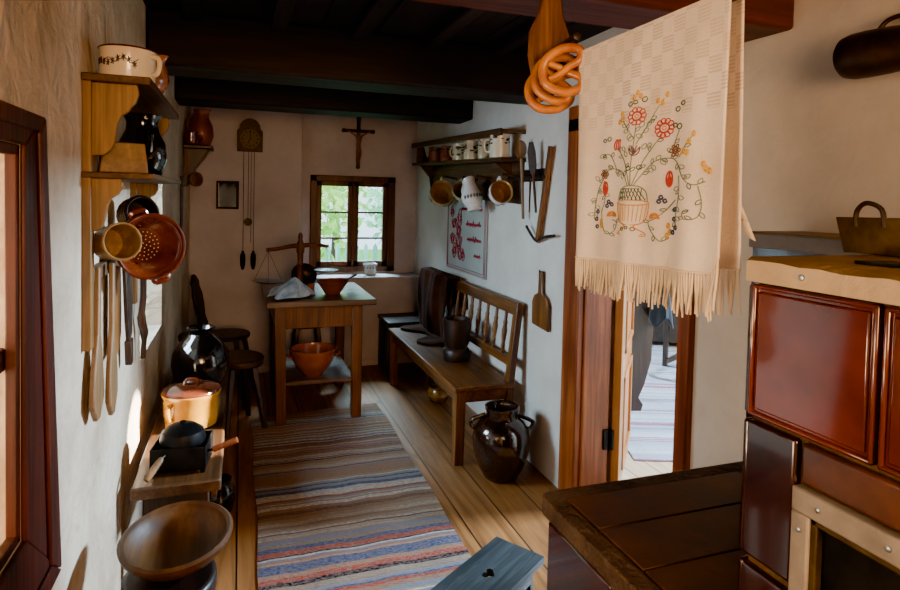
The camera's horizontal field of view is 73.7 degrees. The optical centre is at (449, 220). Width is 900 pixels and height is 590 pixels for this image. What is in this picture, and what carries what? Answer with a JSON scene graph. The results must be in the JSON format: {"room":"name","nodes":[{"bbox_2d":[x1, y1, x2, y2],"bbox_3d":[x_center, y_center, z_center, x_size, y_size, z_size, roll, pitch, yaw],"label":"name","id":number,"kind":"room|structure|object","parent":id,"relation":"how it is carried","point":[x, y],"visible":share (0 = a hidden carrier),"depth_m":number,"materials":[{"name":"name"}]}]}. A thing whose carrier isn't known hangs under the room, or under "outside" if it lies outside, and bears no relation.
{"room":"traditional dwelling","nodes":[
{"label":"traditional dwelling","id":0,"kind":"room"},
{"bbox_2d":[0,0,189,589],"bbox_3d":[-1.308,0.261,1.701,0.560,2.300,7.450,1,2,-19],"label":"wall","id":1,"kind":"structure","parent":0,"point":[46,46],"depth_m":1.56,"materials":[{"name":"paint"}]},
{"bbox_2d":[0,100,61,589],"bbox_3d":[-0.883,0.307,0.669,0.481,1.000,1.259,1,2,-19],"label":"window","id":2,"kind":"structure","parent":1,"relation":"in","point":[29,329],"depth_m":1.15,"materials":[{"name":"brown wood"}]},
{"bbox_2d":[81,72,180,350],"bbox_3d":[-1.005,-0.035,1.953,0.172,0.728,0.790,1,2,-19],"label":"wall shelf","id":3,"kind":"object","parent":1,"relation":"attached to","point":[106,98],"visible":0.71,"depth_m":1.58,"materials":[{"name":"brown wood"}]},
{"bbox_2d":[89,267,103,421],"bbox_3d":[-0.967,0.336,1.644,0.014,0.420,0.124,1,0,-19],"label":"wooden paddle","id":4,"kind":"object","parent":3,"relation":"hanging from","point":[96,388],"visible":1,"depth_m":1.63,"materials":[{"name":"brown wood"}]},
{"bbox_2d":[105,263,117,415],"bbox_3d":[-0.988,0.344,1.753,0.014,0.445,0.116,1,2,-19],"label":"wooden paddle","id":5,"kind":"object","parent":3,"relation":"hanging from","point":[111,382],"visible":1,"depth_m":1.74,"materials":[{"name":"brown wood"}]},
{"bbox_2d":[115,266,119,353],"bbox_3d":[-1.044,0.281,1.866,0.020,0.279,0.075,1,2,-19],"label":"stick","id":6,"kind":"object","parent":3,"relation":"hanging from","point":[117,268],"visible":0.35,"depth_m":1.86,"materials":[{"name":"brown wood"}]},
{"bbox_2d":[94,222,141,260],"bbox_3d":[-0.926,0.033,1.663,0.105,0.152,0.106,3,3,39],"label":"pot","id":7,"kind":"object","parent":3,"relation":"hanging from","point":[119,241],"visible":0.91,"depth_m":1.68,"materials":[{"name":"yellow ceramic"}]},
{"bbox_2d":[97,142,147,172],"bbox_3d":[-0.934,-0.179,1.712,0.120,0.085,0.104,0,2,-34],"label":"wooden box","id":8,"kind":"object","parent":3,"relation":"on","point":[124,157],"visible":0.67,"depth_m":1.67,"materials":[{"name":"brown wood"}]},
{"bbox_2d":[122,269,132,364],"bbox_3d":[-1.102,0.315,2.050,0.022,0.376,0.145,1,2,-19],"label":"wooden paddle","id":9,"kind":"object","parent":3,"relation":"hanging from","point":[126,278],"visible":0.81,"depth_m":2.06,"materials":[{"name":"brown wood"}]},
{"bbox_2d":[97,43,161,83],"bbox_3d":[-0.895,-0.431,1.667,0.149,0.087,0.149,0,3,-40],"label":"enamel mug","id":10,"kind":"object","parent":3,"relation":"on","point":[117,59],"visible":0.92,"depth_m":1.61,"materials":[{"name":"ceramic"}]},
{"bbox_2d":[116,195,159,221],"bbox_3d":[-1.019,-0.023,1.956,0.106,0.124,0.117,3,3,39],"label":"pot","id":11,"kind":"object","parent":3,"relation":"hanging from","point":[127,205],"visible":0.56,"depth_m":1.96,"materials":[{"name":"black ceramic"}]},
{"bbox_2d":[118,112,167,175],"bbox_3d":[-1.010,-0.246,1.965,0.152,0.202,0.160,1,2,1],"label":"pitcher","id":12,"kind":"object","parent":3,"relation":"on","point":[143,128],"visible":0.73,"depth_m":1.92,"materials":[{"name":"ceramic"}]},
{"bbox_2d":[117,207,185,284],"bbox_3d":[-0.947,0.078,1.878,0.081,0.244,0.208,3,3,44],"label":"colander","id":13,"kind":"object","parent":3,"relation":"hanging from","point":[163,247],"visible":0.77,"depth_m":1.90,"materials":[{"name":"ceramic"}]},
{"bbox_2d":[156,54,169,94],"bbox_3d":[-0.960,-0.458,1.893,0.136,0.122,0.136,0,2,-33],"label":"jug","id":14,"kind":"object","parent":3,"relation":"on","point":[162,81],"visible":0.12,"depth_m":1.88,"materials":[{"name":"orange ceramic"}]},
{"bbox_2d":[137,279,148,358],"bbox_3d":[-1.215,0.340,2.375,0.033,0.422,0.065,1,2,-11],"label":"stick","id":15,"kind":"object","parent":1,"relation":"hanging from","point":[141,318],"visible":0.82,"depth_m":2.37,"materials":[{"name":"brown wood"}]},
{"bbox_2d":[180,176,182,230],"bbox_3d":[-1.813,-0.043,4.050,0.019,0.520,0.018,1,2,3],"label":"stick","id":16,"kind":"object","parent":1,"relation":"hanging from","point":[181,177],"visible":0.73,"depth_m":4.04,"materials":[{"name":"brown wood"}]},
{"bbox_2d":[183,144,213,186],"bbox_3d":[-1.833,-0.396,4.378,0.195,0.298,0.260,1,2,-19],"label":"shelf","id":17,"kind":"object","parent":1,"relation":"attached to","point":[195,154],"visible":0.85,"depth_m":4.26,"materials":[{"name":"brown wood"}]},
{"bbox_2d":[183,131,202,144],"bbox_3d":[-1.835,-0.588,4.264,0.104,0.092,0.117,2,2,10],"label":"cup","id":18,"kind":"object","parent":17,"relation":"on","point":[190,137],"visible":0.98,"depth_m":4.22,"materials":[{"name":"ceramic"}]},
{"bbox_2d":[184,150,202,186],"bbox_3d":[-1.824,-0.381,4.228,0.145,0.279,0.104,3,2,32],"label":"ladle","id":19,"kind":"object","parent":17,"relation":"hanging from","point":[195,179],"visible":1,"depth_m":4.23,"materials":[{"name":"brown wood"}]},
{"bbox_2d":[188,172,202,186],"bbox_3d":[-1.794,-0.293,4.211,0.069,0.105,0.104,3,2,32],"label":"ladle bowl","id":20,"kind":"object","parent":19,"relation":"on","point":[195,179],"depth_m":4.23,"materials":[{"name":"brown wood"}]},
{"bbox_2d":[186,108,213,144],"bbox_3d":[-1.835,-0.683,4.420,0.176,0.272,0.176,0,2,-33],"label":"terracotta jug","id":21,"kind":"object","parent":17,"relation":"on","point":[201,123],"visible":0.77,"depth_m":4.37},
{"bbox_2d":[188,106,418,366],"bbox_3d":[-1.260,0.133,5.412,1.980,2.300,0.470,1,2,-19],"label":"wall","id":22,"kind":"structure","parent":0,"point":[217,237],"depth_m":5.04,"materials":[{"name":"paint"}]},
{"bbox_2d":[216,181,238,208],"bbox_3d":[-1.823,-0.213,4.922,0.176,0.230,0.022,1,2,-7],"label":"wall mirror","id":23,"kind":"object","parent":22,"relation":"attached to","point":[227,192],"visible":1,"depth_m":4.92,"materials":[{"name":"mirror"}]},
{"bbox_2d":[219,183,235,206],"bbox_3d":[-1.823,-0.213,4.921,0.144,0.198,0.004,1,2,-7],"label":"mirror glass","id":24,"kind":"object","parent":23,"relation":"attached to","point":[227,191],"depth_m":4.92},
{"bbox_2d":[237,118,262,269],"bbox_3d":[-1.663,-0.219,4.975,0.200,1.255,0.061,1,2,-19],"label":"wall clock","id":25,"kind":"object","parent":22,"relation":"attached to","point":[249,134],"visible":1,"depth_m":4.95,"materials":[{"name":"wood"}]},
{"bbox_2d":[236,357,413,374],"bbox_3d":[-1.205,1.266,5.223,1.980,0.050,0.015,1,2,-19],"label":"baseboard","id":26,"kind":"structure","parent":22,"relation":"attached to","point":[402,359],"depth_m":5.38,"materials":[{"name":"paint"}]},
{"bbox_2d":[301,114,416,274],"bbox_3d":[-0.875,0.132,5.690,1.110,2.300,0.200,1,2,-19],"label":"wall niche","id":27,"kind":"object","parent":22,"relation":"in","point":[327,150],"visible":0.37,"depth_m":5.60,"materials":[{"name":"paint"}]},
{"bbox_2d":[309,175,394,271],"bbox_3d":[-0.910,0.026,5.603,0.785,0.885,0.092,1,2,-19],"label":"window","id":28,"kind":"structure","parent":27,"relation":"attached to","point":[386,263],"depth_m":5.58,"materials":[{"name":"brown wood"}]},
{"bbox_2d":[342,117,374,168],"bbox_3d":[-0.839,-0.724,5.522,0.310,0.490,0.070,1,2,-19],"label":"crucifix","id":29,"kind":"object","parent":27,"relation":"attached to","point":[358,130],"visible":0.97,"depth_m":5.52,"materials":[{"name":"brown wood"}]},
{"bbox_2d":[363,263,377,274],"bbox_3d":[-0.736,0.443,5.540,0.134,0.102,0.134,1,2,-19],"label":"flower pot","id":30,"kind":"object","parent":22,"relation":"on","point":[369,268],"visible":1,"depth_m":5.49,"materials":[{"name":"ceramic"}]},
{"bbox_2d":[143,0,612,49],"bbox_3d":[-0.181,-0.904,1.992,2.856,0.060,7.550,1,2,-19],"label":"ceiling","id":31,"kind":"structure","parent":0,"point":[410,18],"depth_m":2.65,"materials":[{"name":"wood"}]},
{"bbox_2d":[179,0,201,22],"bbox_3d":[-0.913,-0.867,2.029,0.070,0.050,1.260,1,2,-19],"label":"ceiling beam","id":32,"kind":"structure","parent":31,"relation":"attached to","point":[191,9],"depth_m":2.45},
{"bbox_2d":[271,0,295,31],"bbox_3d":[-0.573,-0.864,2.148,0.070,0.050,1.260,1,2,-19],"label":"ceiling beam","id":33,"kind":"structure","parent":31,"relation":"attached to","point":[283,9],"depth_m":2.49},
{"bbox_2d":[350,0,396,40],"bbox_3d":[-0.233,-0.860,2.267,0.070,0.050,1.260,1,2,-19],"label":"ceiling beam","id":34,"kind":"structure","parent":31,"relation":"attached to","point":[375,10],"depth_m":2.52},
{"bbox_2d":[423,7,486,48],"bbox_3d":[0.106,-0.857,2.386,0.070,0.050,1.260,1,2,-19],"label":"trim","id":35,"kind":"structure","parent":31,"relation":"attached to","point":[460,18],"depth_m":2.62,"materials":[{"name":"wood"}]},
{"bbox_2d":[490,19,566,55],"bbox_3d":[0.446,-0.853,2.505,0.070,0.050,1.260,1,2,-19],"label":"trim","id":36,"kind":"structure","parent":31,"relation":"attached to","point":[519,37],"depth_m":2.87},
{"bbox_2d":[214,341,676,589],"bbox_3d":[1.536,1.443,3.514,7.150,0.060,8.900,1,2,-19],"label":"floor","id":37,"kind":"structure","parent":0,"point":[479,510],"depth_m":3.32,"materials":[{"name":"brown wood"}]},
{"bbox_2d":[121,559,216,589],"bbox_3d":[-0.745,1.179,1.593,0.230,0.500,0.280,0,2,-31],"label":"wooden stool","id":38,"kind":"object","parent":37,"relation":"on","point":[205,578],"visible":0.44,"depth_m":1.55,"materials":[{"name":"brown wood"}]},
{"bbox_2d":[116,500,232,581],"bbox_3d":[-0.739,0.876,1.623,0.287,0.099,0.306,0,2,-33],"label":"wooden bowl","id":39,"kind":"object","parent":38,"relation":"on","point":[174,541],"visible":1,"depth_m":1.66,"materials":[{"name":"brown wood"}]},
{"bbox_2d":[130,366,228,516],"bbox_3d":[-1.230,1.133,2.868,0.295,0.480,1.590,1,2,-19],"label":"bench","id":40,"kind":"object","parent":37,"relation":"on","point":[164,488],"visible":0.4,"depth_m":2.18,"materials":[{"name":"brown wood"}]},
{"bbox_2d":[143,420,237,481],"bbox_3d":[-0.944,0.837,2.230,0.299,0.168,0.257,1,2,-12],"label":"coffee roaster","id":41,"kind":"object","parent":40,"relation":"on","point":[184,445],"visible":1,"depth_m":2.19,"materials":[{"name":"black metal"}]},
{"bbox_2d":[161,377,221,428],"bbox_3d":[-1.148,0.797,2.665,0.248,0.208,0.248,1,2,-19],"label":"pot","id":42,"kind":"object","parent":40,"relation":"on","point":[195,399],"visible":0.94,"depth_m":2.59,"materials":[{"name":"ceramic"}]},
{"bbox_2d":[170,324,229,383],"bbox_3d":[-1.320,0.719,3.174,0.290,0.321,0.290,1,2,-19],"label":"jug","id":43,"kind":"object","parent":40,"relation":"on","point":[202,355],"visible":0.86,"depth_m":3.08,"materials":[{"name":"ceramic"}]},
{"bbox_2d":[190,274,254,403],"bbox_3d":[-1.699,0.851,4.456,0.433,0.911,0.360,1,2,-5],"label":"chair","id":44,"kind":"object","parent":37,"relation":"on","point":[234,335],"visible":0.59,"depth_m":4.40,"materials":[{"name":"brown wood"}]},
{"bbox_2d":[210,474,235,512],"bbox_3d":[-1.085,1.295,2.836,0.136,0.163,0.136,1,2,-19],"label":"pot","id":45,"kind":"object","parent":37,"relation":"on","point":[225,497],"visible":0.39,"depth_m":2.80,"materials":[{"name":"black ceramic"}]},
{"bbox_2d":[224,350,267,437],"bbox_3d":[-1.374,1.104,3.893,0.310,0.460,0.380,0,3,-39],"label":"wooden stool","id":46,"kind":"object","parent":37,"relation":"on","point":[243,360],"visible":0.61,"depth_m":3.85,"materials":[{"name":"brown wood"}]},
{"bbox_2d":[291,327,322,345],"bbox_3d":[-1.187,1.063,4.964,0.380,0.475,0.280,1,2,-19],"label":"wooden stool","id":47,"kind":"object","parent":37,"relation":"on","point":[295,336],"visible":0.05,"depth_m":4.91,"materials":[{"name":"brown wood"}]},
{"bbox_2d":[251,403,470,589],"bbox_3d":[-0.535,1.376,3.063,0.883,0.010,2.520,1,2,-19],"label":"rag rug","id":48,"kind":"object","parent":37,"relation":"on","point":[342,504],"visible":0.96,"depth_m":2.87,"materials":[{"name":"fabric"}]},
{"bbox_2d":[262,282,376,424],"bbox_3d":[-0.987,0.918,4.383,0.720,0.815,0.855,1,2,-19],"label":"work table","id":49,"kind":"object","parent":48,"relation":"on","point":[341,310],"visible":0.81,"depth_m":4.05,"materials":[{"name":"brown wood"}]},
{"bbox_2d":[267,277,314,299],"bbox_3d":[-1.082,0.448,4.066,0.314,0.133,0.258,1,2,-5],"label":"crumpled cloth","id":50,"kind":"object","parent":49,"relation":"on","point":[292,288],"visible":1,"depth_m":4.04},
{"bbox_2d":[252,232,337,283],"bbox_3d":[-1.102,0.295,4.292,0.605,0.430,0.224,1,2,-19],"label":"balance scale","id":51,"kind":"object","parent":49,"relation":"on","point":[300,245],"visible":0.86,"depth_m":4.29,"materials":[{"name":"brown wood"}]},
{"bbox_2d":[291,263,316,284],"bbox_3d":[-1.084,0.403,4.438,0.188,0.184,0.086,1,2,-4],"label":"wooden dish","id":52,"kind":"object","parent":49,"relation":"on","point":[309,274],"visible":0.59,"depth_m":4.42,"materials":[{"name":"brown wood"}]},
{"bbox_2d":[286,342,339,376],"bbox_3d":[-0.943,0.965,4.133,0.325,0.189,0.325,2,2,21],"label":"terracotta bowl","id":53,"kind":"object","parent":49,"relation":"on","point":[312,359],"visible":0.98,"depth_m":4.05,"materials":[{"name":"ceramic"}]},
{"bbox_2d":[286,353,350,385],"bbox_3d":[-1.001,1.063,4.366,0.475,0.025,0.730,1,2,-19],"label":"shelf","id":54,"kind":"object","parent":49,"relation":"attached to","point":[337,371],"depth_m":4.13,"materials":[{"name":"brown wood"}]},
{"bbox_2d":[317,278,348,294],"bbox_3d":[-0.832,0.469,4.256,0.226,0.098,0.226,1,2,-19],"label":"mixing bowl","id":55,"kind":"object","parent":49,"relation":"on","point":[330,286],"visible":1,"depth_m":4.20,"materials":[{"name":"ceramic"}]},
{"bbox_2d":[430,536,543,589],"bbox_3d":[0.127,1.308,2.019,0.200,0.250,0.410,3,3,37],"label":"step stool","id":56,"kind":"object","parent":48,"relation":"on","point":[510,566],"visible":1,"depth_m":2.04,"materials":[{"name":"grey wood"}]},
{"bbox_2d":[378,312,425,378],"bbox_3d":[-0.394,1.074,5.241,0.400,0.470,0.420,1,2,-19],"label":"bench","id":57,"kind":"object","parent":37,"relation":"on","point":[392,320],"visible":0.56,"depth_m":5.26,"materials":[{"name":"brown wood"}]},
{"bbox_2d":[427,383,448,402],"bbox_3d":[-0.087,1.286,4.478,0.170,0.113,0.170,1,2,-19],"label":"pot","id":58,"kind":"object","parent":37,"relation":"on","point":[436,394],"visible":0.81,"depth_m":4.41,"materials":[{"name":"gold ceramic"}]},
{"bbox_2d":[388,279,523,465],"bbox_3d":[-0.040,0.897,4.186,0.417,0.914,1.610,1,2,-19],"label":"settle","id":59,"kind":"object","parent":37,"relation":"on","point":[472,380],"visible":0.73,"depth_m":3.69,"materials":[{"name":"brown wood"}]},
{"bbox_2d":[400,267,466,344],"bbox_3d":[-0.152,0.639,4.660,0.354,0.483,0.741,1,2,-19],"label":"brown shawl","id":60,"kind":"object","parent":59,"relation":"on","point":[432,282],"visible":0.92,"depth_m":4.61,"materials":[{"name":"fabric"}]},
{"bbox_2d":[442,315,470,362],"bbox_3d":[0.042,0.775,3.960,0.184,0.275,0.184,1,2,-19],"label":"mortar","id":61,"kind":"object","parent":59,"relation":"on","point":[456,328],"visible":1,"depth_m":3.89,"materials":[{"name":"brown wood"}]},
{"bbox_2d":[469,400,534,483],"bbox_3d":[0.279,1.196,3.260,0.318,0.394,0.318,0,2,-33],"label":"storage jar","id":62,"kind":"object","parent":37,"relation":"on","point":[501,439],"visible":1,"depth_m":3.16,"materials":[{"name":"brown ceramic"}]},
{"bbox_2d":[542,461,747,589],"bbox_3d":[0.705,1.091,1.428,0.828,0.752,0.580,1,2,-19],"label":"table","id":63,"kind":"object","parent":37,"relation":"on","point":[678,530],"visible":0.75,"depth_m":1.41,"materials":[{"name":"wood"}]},
{"bbox_2d":[628,345,676,460],"bbox_3d":[1.698,1.361,4.946,1.200,0.004,2.900,1,2,1],"label":"rag rug","id":64,"kind":"object","parent":37,"relation":"on","point":[652,427],"visible":0.19,"depth_m":4.25,"materials":[{"name":"fabric"}]},
{"bbox_2d":[631,291,652,410],"bbox_3d":[1.352,0.868,4.541,0.250,1.010,0.450,1,2,-2],"label":"coat","id":65,"kind":"object","parent":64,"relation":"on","point":[642,337],"visible":0.29,"depth_m":4.33,"materials":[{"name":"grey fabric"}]},
{"bbox_2d":[649,288,673,328],"bbox_3d":[1.481,0.556,4.229,0.132,0.380,0.212,1,2,-19],"label":"black shawl","id":66,"kind":"object","parent":65,"relation":"hanging from","point":[657,316],"visible":0.37,"depth_m":4.16,"materials":[{"name":"fabric"}]},
{"bbox_2d":[652,301,675,365],"bbox_3d":[1.979,1.042,5.274,0.399,0.640,0.519,3,3,42],"label":"wooden chair","id":67,"kind":"object","parent":64,"relation":"on","point":[665,359],"visible":0.13,"depth_m":5.50,"materials":[{"name":"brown wood"}]},
{"bbox_2d":[653,294,677,342],"bbox_3d":[2.568,0.990,6.559,1.360,0.680,0.660,2,2,15],"label":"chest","id":68,"kind":"object","parent":37,"relation":"on","point":[658,333],"visible":0.02,"depth_m":6.32,"materials":[{"name":"brown wood"}]},
{"bbox_2d":[737,231,899,589],"bbox_3d":[0.973,0.779,0.793,0.800,1.431,1.886,1,2,-19],"label":"stove","id":69,"kind":"object","parent":37,"relation":"on","point":[820,490],"visible":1,"depth_m":0.88,"materials":[{"name":"tile"}]},
{"bbox_2d":[788,483,899,589],"bbox_3d":[0.570,0.578,0.786,0.022,0.347,0.280,1,2,-19],"label":"oven","id":70,"kind":"object","parent":69,"relation":"in","point":[834,543],"depth_m":0.85,"materials":[{"name":"metal"}]},
{"bbox_2d":[836,201,899,256],"bbox_3d":[0.910,0.018,1.029,0.258,0.097,0.340,1,2,-19],"label":"roasting pan","id":71,"kind":"object","parent":69,"relation":"on","point":[864,235],"visible":1,"depth_m":1.09,"materials":[{"name":"metal"}]},
{"bbox_2d":[854,260,899,267],"bbox_3d":[0.786,0.059,0.790,0.420,0.026,0.070,3,2,32],"label":"shovel","id":72,"kind":"object","parent":69,"relation":"on","point":[896,264],"visible":1,"depth_m":0.88,"materials":[{"name":"black metal"}]},
{"bbox_2d":[414,0,899,487],"bbox_3d":[0.948,0.285,2.490,0.260,2.300,7.450,1,2,-19],"label":"wall","id":73,"kind":"structure","parent":0,"point":[818,144],"depth_m":2.01,"materials":[{"name":"paint"}]},
{"bbox_2d":[175,76,472,123],"bbox_3d":[-0.806,-0.836,4.146,1.980,0.186,0.260,1,2,-19],"label":"ceiling beam","id":74,"kind":"structure","parent":73,"relation":"attached to","point":[189,91],"depth_m":4.01,"materials":[{"name":"brown wood"}]},
{"bbox_2d":[146,7,553,104],"bbox_3d":[-0.411,-0.794,3.014,1.980,0.249,0.260,1,2,-19],"label":"ceiling beam","id":75,"kind":"structure","parent":73,"relation":"attached to","point":[219,47],"depth_m":2.84,"materials":[{"name":"brown wood"}]},
{"bbox_2d":[446,198,487,279],"bbox_3d":[0.114,0.095,4.449,0.015,0.580,0.810,1,2,-19],"label":"embroidered sampler","id":76,"kind":"object","parent":73,"relation":"attached to","point":[466,231],"visible":0.94,"depth_m":4.41,"materials":[{"name":"fabric"}]},
{"bbox_2d":[411,128,525,203],"bbox_3d":[0.052,-0.390,4.415,0.172,0.505,1.924,1,2,-19],"label":"plate rack","id":77,"kind":"object","parent":73,"relation":"attached to","point":[493,168],"visible":0.78,"depth_m":4.10,"materials":[{"name":"brown wood"}]},
{"bbox_2d":[428,147,440,161],"bbox_3d":[-0.116,-0.531,4.820,0.118,0.117,0.131,1,2,-2],"label":"mug","id":78,"kind":"object","parent":77,"relation":"on","point":[434,152],"visible":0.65,"depth_m":4.76,"materials":[{"name":"ceramic"}]},
{"bbox_2d":[440,146,452,160],"bbox_3d":[-0.022,-0.506,4.527,0.125,0.112,0.114,0,2,-33],"label":"mug","id":79,"kind":"object","parent":77,"relation":"on","point":[444,156],"visible":0.64,"depth_m":4.48,"materials":[{"name":"ceramic"}]},
{"bbox_2d":[443,175,456,179],"bbox_3d":[0.001,-0.332,4.588,0.120,0.035,0.020,1,2,-19],"label":"wooden peg","id":80,"kind":"object","parent":77,"relation":"attached to","point":[444,176],"visible":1,"depth_m":4.58,"materials":[{"name":"brown wood"}]},
{"bbox_2d":[429,176,453,206],"bbox_3d":[-0.063,-0.226,4.607,0.206,0.237,0.159,1,2,-19],"label":"mug","id":81,"kind":"object","parent":80,"relation":"hanging from","point":[440,194],"visible":0.94,"depth_m":4.64,"materials":[{"name":"brown ceramic"}]},
{"bbox_2d":[449,143,463,159],"bbox_3d":[0.067,-0.488,4.266,0.139,0.117,0.128,1,2,-3],"label":"mug","id":82,"kind":"object","parent":77,"relation":"on","point":[457,148],"visible":0.62,"depth_m":4.21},
{"bbox_2d":[463,140,477,159],"bbox_3d":[0.151,-0.477,4.054,0.115,0.127,0.127,0,3,-38],"label":"mug","id":83,"kind":"object","parent":77,"relation":"on","point":[470,151],"visible":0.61,"depth_m":4.01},
{"bbox_2d":[478,139,489,158],"bbox_3d":[0.219,-0.461,3.846,0.086,0.127,0.099,1,2,6],"label":"mug","id":84,"kind":"object","parent":77,"relation":"on","point":[482,154],"visible":0.59,"depth_m":3.82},
{"bbox_2d":[476,175,491,179],"bbox_3d":[0.225,-0.287,3.947,0.120,0.035,0.020,1,2,-19],"label":"wooden peg","id":85,"kind":"object","parent":77,"relation":"attached to","point":[479,176],"visible":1,"depth_m":3.94,"materials":[{"name":"brown wood"}]},
{"bbox_2d":[461,176,482,211],"bbox_3d":[0.145,-0.177,3.953,0.141,0.240,0.166,1,2,-1],"label":"jug","id":86,"kind":"object","parent":85,"relation":"hanging from","point":[471,197],"visible":1,"depth_m":3.90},
{"bbox_2d":[483,134,509,157],"bbox_3d":[0.295,-0.448,3.625,0.142,0.137,0.129,3,3,40],"label":"mug","id":87,"kind":"object","parent":77,"relation":"on","point":[499,146],"visible":0.96,"depth_m":3.57,"materials":[{"name":"beige ceramic"}]},
{"bbox_2d":[502,172,519,177],"bbox_3d":[0.360,-0.270,3.560,0.120,0.035,0.020,1,2,-19],"label":"wooden peg","id":88,"kind":"object","parent":77,"relation":"attached to","point":[503,173],"visible":0.76,"depth_m":3.55,"materials":[{"name":"brown wood"}]},
{"bbox_2d":[487,176,512,205],"bbox_3d":[0.295,-0.179,3.576,0.148,0.179,0.122,1,2,-19],"label":"mug","id":89,"kind":"object","parent":88,"relation":"hanging from","point":[500,192],"visible":1,"depth_m":3.59,"materials":[{"name":"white ceramic"}]},
{"bbox_2d":[507,168,550,181],"bbox_3d":[0.449,-0.263,3.464,0.050,0.070,0.460,1,2,-19],"label":"rack","id":90,"kind":"object","parent":73,"relation":"attached to","point":[539,176],"visible":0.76,"depth_m":3.39,"materials":[{"name":"brown wood"}]},
{"bbox_2d":[515,140,526,218],"bbox_3d":[0.407,-0.239,3.471,0.072,0.454,0.031,2,2,19],"label":"wooden spoon","id":91,"kind":"object","parent":90,"relation":"in","point":[520,147],"visible":1,"depth_m":3.46,"materials":[{"name":"brown wood"}]},
{"bbox_2d":[515,140,526,158],"bbox_3d":[0.409,-0.411,3.457,0.072,0.108,0.015,-1,1,19],"label":"spoon bowl","id":92,"kind":"object","parent":91,"relation":"on","point":[520,147],"depth_m":3.46,"materials":[{"name":"brown wood"}]},
{"bbox_2d":[527,142,536,212],"bbox_3d":[0.459,-0.243,3.337,0.068,0.395,0.016,2,2,31],"label":"fork","id":93,"kind":"object","parent":90,"relation":"hanging from","point":[531,153],"visible":1,"depth_m":3.33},
{"bbox_2d":[525,146,555,242],"bbox_3d":[0.503,-0.141,3.300,0.027,0.531,0.336,1,2,-19],"label":"rake","id":94,"kind":"object","parent":73,"relation":"hanging from","point":[538,237],"visible":1,"depth_m":3.26,"materials":[{"name":"brown wood"}]},
{"bbox_2d":[532,270,550,331],"bbox_3d":[0.503,0.432,3.314,0.035,0.328,0.192,1,2,-19],"label":"cutting board","id":95,"kind":"object","parent":73,"relation":"hanging from","point":[541,308],"visible":1,"depth_m":3.29,"materials":[{"name":"brown wood"}]},
{"bbox_2d":[527,0,580,79],"bbox_3d":[0.286,-0.486,1.537,0.116,0.220,0.159,1,2,-19],"label":"board","id":96,"kind":"object","parent":73,"relation":"hanging from","point":[548,30],"visible":0.61,"depth_m":1.58,"materials":[{"name":"brown wood"}]},
{"bbox_3d":[0.518,-0.385,0.952,0.018,0.017,1.385,1,2,-19],"label":"towel bar","id":97,"kind":"object","parent":96,"relation":"attached to","visible":0},
{"bbox_2d":[524,62,574,113],"bbox_3d":[0.263,-0.352,1.588,0.135,0.137,0.036,2,2,19],"label":"pretzel","id":98,"kind":"object","parent":97,"relation":"hanging from","point":[534,103],"visible":0.33,"depth_m":1.59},
{"bbox_2d":[530,53,578,105],"bbox_3d":[0.270,-0.364,1.541,0.129,0.134,0.036,2,2,19],"label":"pretzel","id":99,"kind":"object","parent":97,"relation":"hanging from","point":[536,86],"visible":0.46,"depth_m":1.54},
{"bbox_2d":[538,43,583,96],"bbox_3d":[0.280,-0.375,1.493,0.122,0.132,0.036,2,2,19],"label":"pretzel","id":100,"kind":"object","parent":97,"relation":"hanging from","point":[545,62],"visible":0.97,"depth_m":1.49,"materials":[{"name":"food"}]},
{"bbox_2d":[412,0,793,41],"bbox_3d":[0.084,-0.725,1.599,1.980,0.260,0.220,1,2,-19],"label":"ceiling beam","id":101,"kind":"structure","parent":73,"relation":"attached to","point":[762,18],"depth_m":1.72,"materials":[{"name":"brown wood"}]},
{"bbox_2d":[558,105,695,489],"bbox_3d":[0.864,0.428,2.914,0.565,1.980,1.414,1,2,-2],"label":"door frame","id":102,"kind":"structure","parent":73,"relation":"in","point":[585,438],"depth_m":2.96,"materials":[{"name":"brown wood"}]},
{"bbox_2d":[833,13,899,78],"bbox_3d":[1.096,-0.445,1.485,0.126,0.157,0.252,1,2,-19],"label":"metal pitcher","id":103,"kind":"object","parent":73,"relation":"hanging from","point":[873,52],"visible":1,"depth_m":1.50,"materials":[{"name":"metal"}]},
{"bbox_2d":[575,0,755,321],"bbox_3d":[0.410,-0.117,1.253,0.069,0.589,0.522,1,2,-19],"label":"embroidered towel","id":104,"kind":"object","parent":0,"point":[659,200],"visible":1,"depth_m":1.17,"materials":[{"name":"fabric"}]},
{"label":"outside","id":105,"kind":"structure","parent":0,"visible":0},
{"bbox_2d":[321,249,380,259],"bbox_3d":[-3.683,1.396,13.509,16.000,0.100,16.200,1,2,-19],"label":"ground","id":106,"kind":"structure","parent":105,"point":[361,251],"depth_m":19.86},
{"bbox_2d":[321,186,369,259],"bbox_3d":[-2.496,0.036,9.944,2.310,2.938,2.349,1,2,-19],"label":"tree","id":107,"kind":"object","parent":106,"relation":"on","point":[332,225],"visible":0.13,"depth_m":9.80,"materials":[{"name":"green plant"}]},
{"bbox_2d":[321,243,377,260],"bbox_3d":[-1.227,0.943,8.322,4.000,1.280,0.057,1,2,-19],"label":"picket fence","id":108,"kind":"object","parent":106,"relation":"on","point":[337,248],"visible":0.03,"depth_m":8.21,"materials":[{"name":"white wood"}]},
{"bbox_2d":[360,187,381,245],"bbox_3d":[-0.786,0.141,11.593,1.990,2.691,1.910,1,2,-19],"label":"tree","id":109,"kind":"object","parent":106,"relation":"on","point":[373,192],"visible":0.08,"depth_m":11.33,"materials":[{"name":"green plant"}]},
{"bbox_3d":[0.139,-0.297,4.192,0.120,0.035,0.020,1,2,-19],"label":"wooden peg","id":110,"kind":"object","parent":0,"visible":0},
{"bbox_2d":[451,178,462,200],"bbox_3d":[0.078,-0.219,4.201,0.146,0.165,0.128,1,2,-19],"label":"mug","id":111,"kind":"object","parent":110,"relation":"hanging from","point":[456,189],"visible":0.61,"depth_m":4.22,"materials":[{"name":"brown ceramic"}]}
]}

